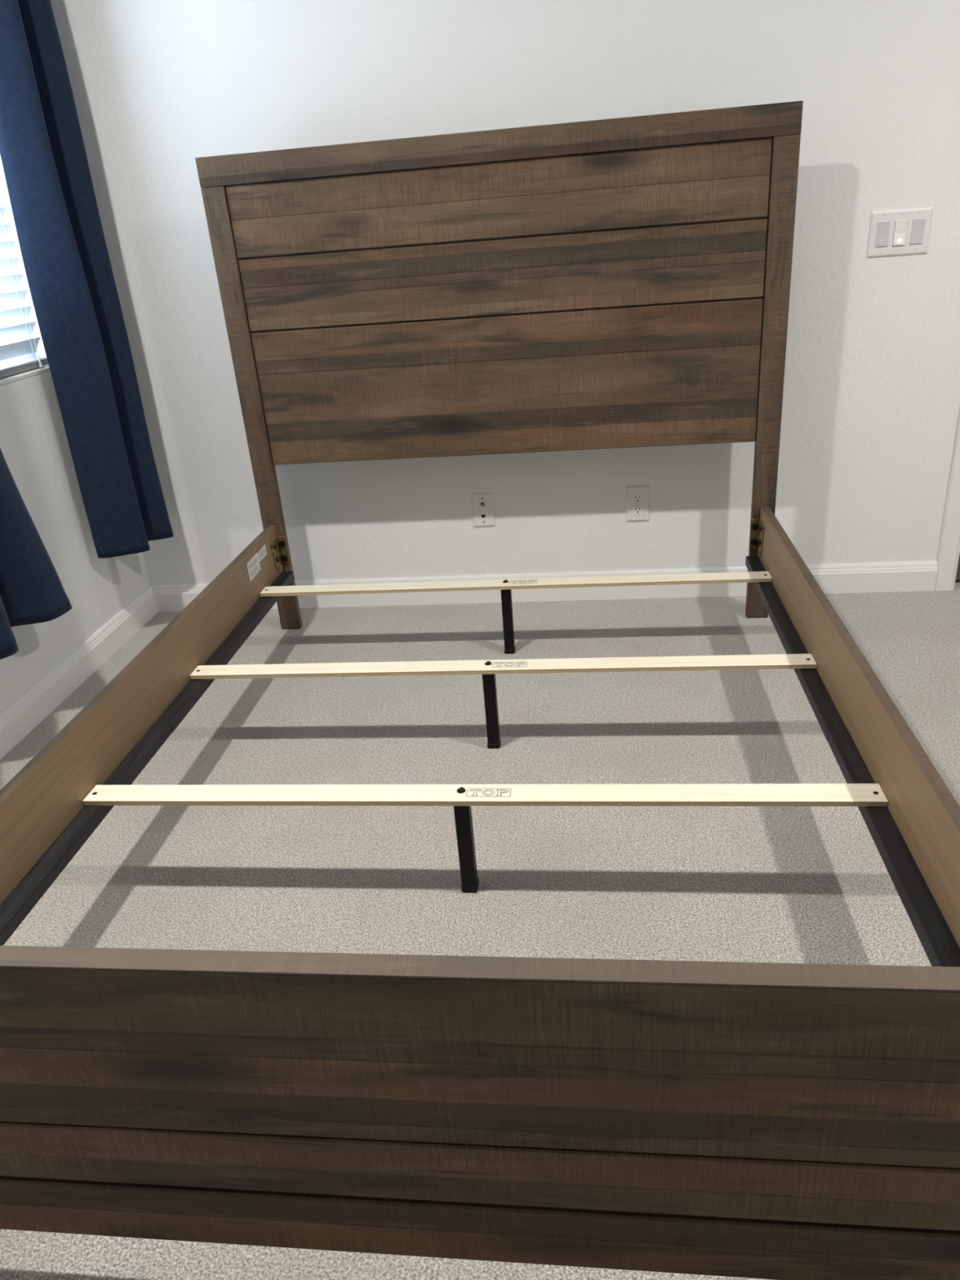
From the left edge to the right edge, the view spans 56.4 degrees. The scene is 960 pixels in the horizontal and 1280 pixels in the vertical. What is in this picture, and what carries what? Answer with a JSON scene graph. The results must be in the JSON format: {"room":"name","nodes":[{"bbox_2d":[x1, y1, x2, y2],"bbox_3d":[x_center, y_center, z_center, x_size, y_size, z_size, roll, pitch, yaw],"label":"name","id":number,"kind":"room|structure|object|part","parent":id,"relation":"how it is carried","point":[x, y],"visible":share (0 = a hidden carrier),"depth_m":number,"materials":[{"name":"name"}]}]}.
{"room":"bedroom","nodes":[
{"label":"bedroom","id":0,"kind":"room"},
{"bbox_2d":[0,155,150,714],"bbox_3d":[-1.684,0.052,-0.189,0.120,2.710,6.720,-1,25,7],"label":"wall","id":1,"kind":"structure","parent":0,"point":[34,446],"depth_m":2.66,"materials":[{"name":"white paint"}]},
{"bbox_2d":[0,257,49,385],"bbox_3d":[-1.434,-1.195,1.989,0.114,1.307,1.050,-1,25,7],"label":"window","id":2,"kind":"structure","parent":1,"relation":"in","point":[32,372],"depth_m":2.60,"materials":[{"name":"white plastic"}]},
{"bbox_2d":[0,190,48,377],"bbox_3d":[-1.412,-1.199,1.974,0.070,1.290,1.008,-1,25,7],"label":"window blinds","id":3,"kind":"object","parent":2,"relation":"attached to","point":[9,282],"visible":0.95,"depth_m":2.55,"materials":[{"name":"white plastic"}]},
{"bbox_3d":[-1.342,-1.361,2.356,0.002,1.213,0.002,-1,25,7],"label":"ladder cord","id":4,"kind":"part","parent":3,"relation":"part of","materials":[{"name":"white plastic"}]},
{"bbox_3d":[-1.370,-0.626,2.242,0.052,0.021,1.008,-1,25,7],"label":"rail","id":5,"kind":"part","parent":3,"relation":"part of","materials":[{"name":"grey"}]},
{"bbox_3d":[-1.367,-0.612,2.259,0.074,0.014,1.048,-1,25,7],"label":"sill","id":6,"kind":"part","parent":2,"relation":"part of","materials":[{"name":"white"}]},
{"bbox_2d":[0,586,158,759],"bbox_3d":[-1.528,1.257,0.299,0.015,0.098,6.600,-1,25,7],"label":"baseboard","id":7,"kind":"structure","parent":1,"relation":"attached to","point":[25,713],"depth_m":2.72,"materials":[{"name":"white wood"}]},
{"bbox_3d":[-1.362,-1.904,1.627,0.149,0.070,1.420,-1,25,7],"label":"curtain rod","id":8,"kind":"object","parent":1,"relation":"attached to","visible":0},
{"bbox_2d":[0,448,71,659],"bbox_3d":[-1.282,-0.863,1.805,0.159,1.966,0.570,-1,25,7],"label":"window curtain","id":9,"kind":"object","parent":8,"relation":"hanging from","point":[32,591],"visible":1,"depth_m":2.29,"materials":[{"name":"blue fabric"}]},
{"bbox_2d":[0,0,173,558],"bbox_3d":[-1.184,-1.200,2.510,0.179,1.966,0.248,-1,25,7],"label":"window curtain","id":10,"kind":"object","parent":8,"relation":"hanging from","point":[68,271],"visible":1,"depth_m":2.55,"materials":[{"name":"blue fabric"}]},
{"bbox_2d":[0,580,959,1279],"bbox_3d":[0.772,1.273,0.041,4.880,0.050,6.840,-1,25,7],"label":"floor","id":11,"kind":"structure","parent":0,"point":[811,885],"depth_m":1.98,"materials":[{"name":"carpet"}]},
{"bbox_2d":[0,100,959,1279],"bbox_3d":[-0.037,-0.262,1.733,1.600,1.417,2.070,-1,25,7],"label":"frame","id":12,"kind":"object","parent":11,"relation":"on","point":[620,282],"visible":1,"depth_m":1.11,"materials":[{"name":"brown wood"}]},
{"bbox_3d":[-0.767,0.144,2.012,0.022,0.185,2.013,-1,25,7],"label":"rail","id":13,"kind":"part","parent":12,"relation":"part of","materials":[{"name":"brown wood"}]},
{"bbox_3d":[-0.689,-0.648,2.762,0.066,1.343,0.027,-1,25,7],"label":"post","id":14,"kind":"part","parent":12,"relation":"part of","materials":[{"name":"brown wood"}]},
{"bbox_2d":[248,548,266,577],"bbox_3d":[-0.674,-0.236,2.716,0.001,0.042,0.154,-1,25,7],"label":"label","id":15,"kind":"object","parent":12,"relation":"attached to","point":[257,559],"depth_m":2.71,"materials":[{"name":"grey paper"}]},
{"bbox_3d":[-0.028,0.392,1.739,0.029,0.205,0.029,-1,25,7],"label":"support leg","id":16,"kind":"part","parent":12,"relation":"part of","materials":[{"name":"black metal"}]},
{"bbox_3d":[0.028,0.164,2.218,0.029,0.205,0.029,-1,25,7],"label":"support leg","id":17,"kind":"part","parent":12,"relation":"part of","materials":[{"name":"black metal"}]},
{"bbox_3d":[0.052,-0.927,2.553,1.476,0.782,0.008,-1,25,7],"label":"headboard","id":18,"kind":"part","parent":12,"relation":"part of","materials":[{"name":"brown wood"}]},
{"bbox_3d":[0.084,-0.067,2.703,0.029,0.205,0.029,-1,25,7],"label":"support leg","id":19,"kind":"part","parent":12,"relation":"part of","materials":[{"name":"black metal"}]},
{"bbox_3d":[0.833,-0.682,2.570,0.066,1.343,0.027,-1,25,7],"label":"post","id":20,"kind":"part","parent":12,"relation":"part of","materials":[{"name":"brown wood"}]},
{"bbox_3d":[0.757,0.110,1.820,0.022,0.185,2.013,-1,25,7],"label":"rail","id":21,"kind":"part","parent":12,"relation":"part of","materials":[{"name":"brown wood"}]},
{"bbox_2d":[50,0,959,585],"bbox_3d":[1.020,-1.410,2.477,4.640,2.710,0.120,-1,25,7],"label":"wall","id":22,"kind":"structure","parent":0,"point":[871,403],"depth_m":2.60,"materials":[{"name":"white paint"}]},
{"bbox_2d":[471,492,494,527],"bbox_3d":[0.009,-0.432,2.982,0.073,0.117,0.017,-1,25,7],"label":"cable jack plate","id":23,"kind":"object","parent":22,"relation":"attached to","point":[482,505],"visible":1,"depth_m":2.98,"materials":[{"name":"white plastic"}]},
{"bbox_2d":[150,560,937,612],"bbox_3d":[0.147,-0.179,3.088,2.702,0.098,0.015,-1,25,7],"label":"baseboard","id":24,"kind":"structure","parent":22,"relation":"attached to","point":[906,576],"depth_m":3.05,"materials":[{"name":"white wood"}]},
{"bbox_2d":[626,484,649,521],"bbox_3d":[0.516,-0.445,2.923,0.076,0.119,0.008,-1,25,7],"label":"power outlet","id":25,"kind":"object","parent":22,"relation":"attached to","point":[637,497],"visible":1,"depth_m":2.92,"materials":[{"name":"white plastic"}]},
{"bbox_2d":[632,505,643,514],"bbox_3d":[0.517,-0.426,2.929,0.034,0.027,0.002,-1,25,7],"label":"receptacle","id":26,"kind":"object","parent":25,"relation":"attached to","point":[637,509],"depth_m":2.93,"materials":[{"name":"white plastic"}]},
{"bbox_2d":[632,493,643,502],"bbox_3d":[0.514,-0.462,2.912,0.034,0.027,0.002,-1,25,7],"label":"receptacle","id":27,"kind":"object","parent":25,"relation":"attached to","point":[636,497],"depth_m":2.91,"materials":[{"name":"white plastic"}]},
{"bbox_2d":[866,207,933,257],"bbox_3d":[1.180,-1.144,2.512,0.163,0.118,0.011,-1,25,7],"label":"light switch","id":28,"kind":"object","parent":22,"relation":"attached to","point":[905,231],"visible":1,"depth_m":2.51,"materials":[{"name":"white plastic"}]},
{"bbox_2d":[934,411,959,591],"bbox_3d":[1.447,-1.124,2.513,0.062,2.100,0.060,-1,25,7],"label":"trim","id":29,"kind":"structure","parent":22,"relation":"attached to","point":[948,552],"depth_m":2.85,"materials":[{"name":"white"}]},
{"bbox_2d":[955,553,959,580],"bbox_3d":[1.859,-1.115,2.495,0.736,2.022,0.095,-1,25,7],"label":"door","id":30,"kind":"structure","parent":22,"relation":"in","point":[957,575],"depth_m":2.96,"materials":[{"name":"brown wood"}]}
]}

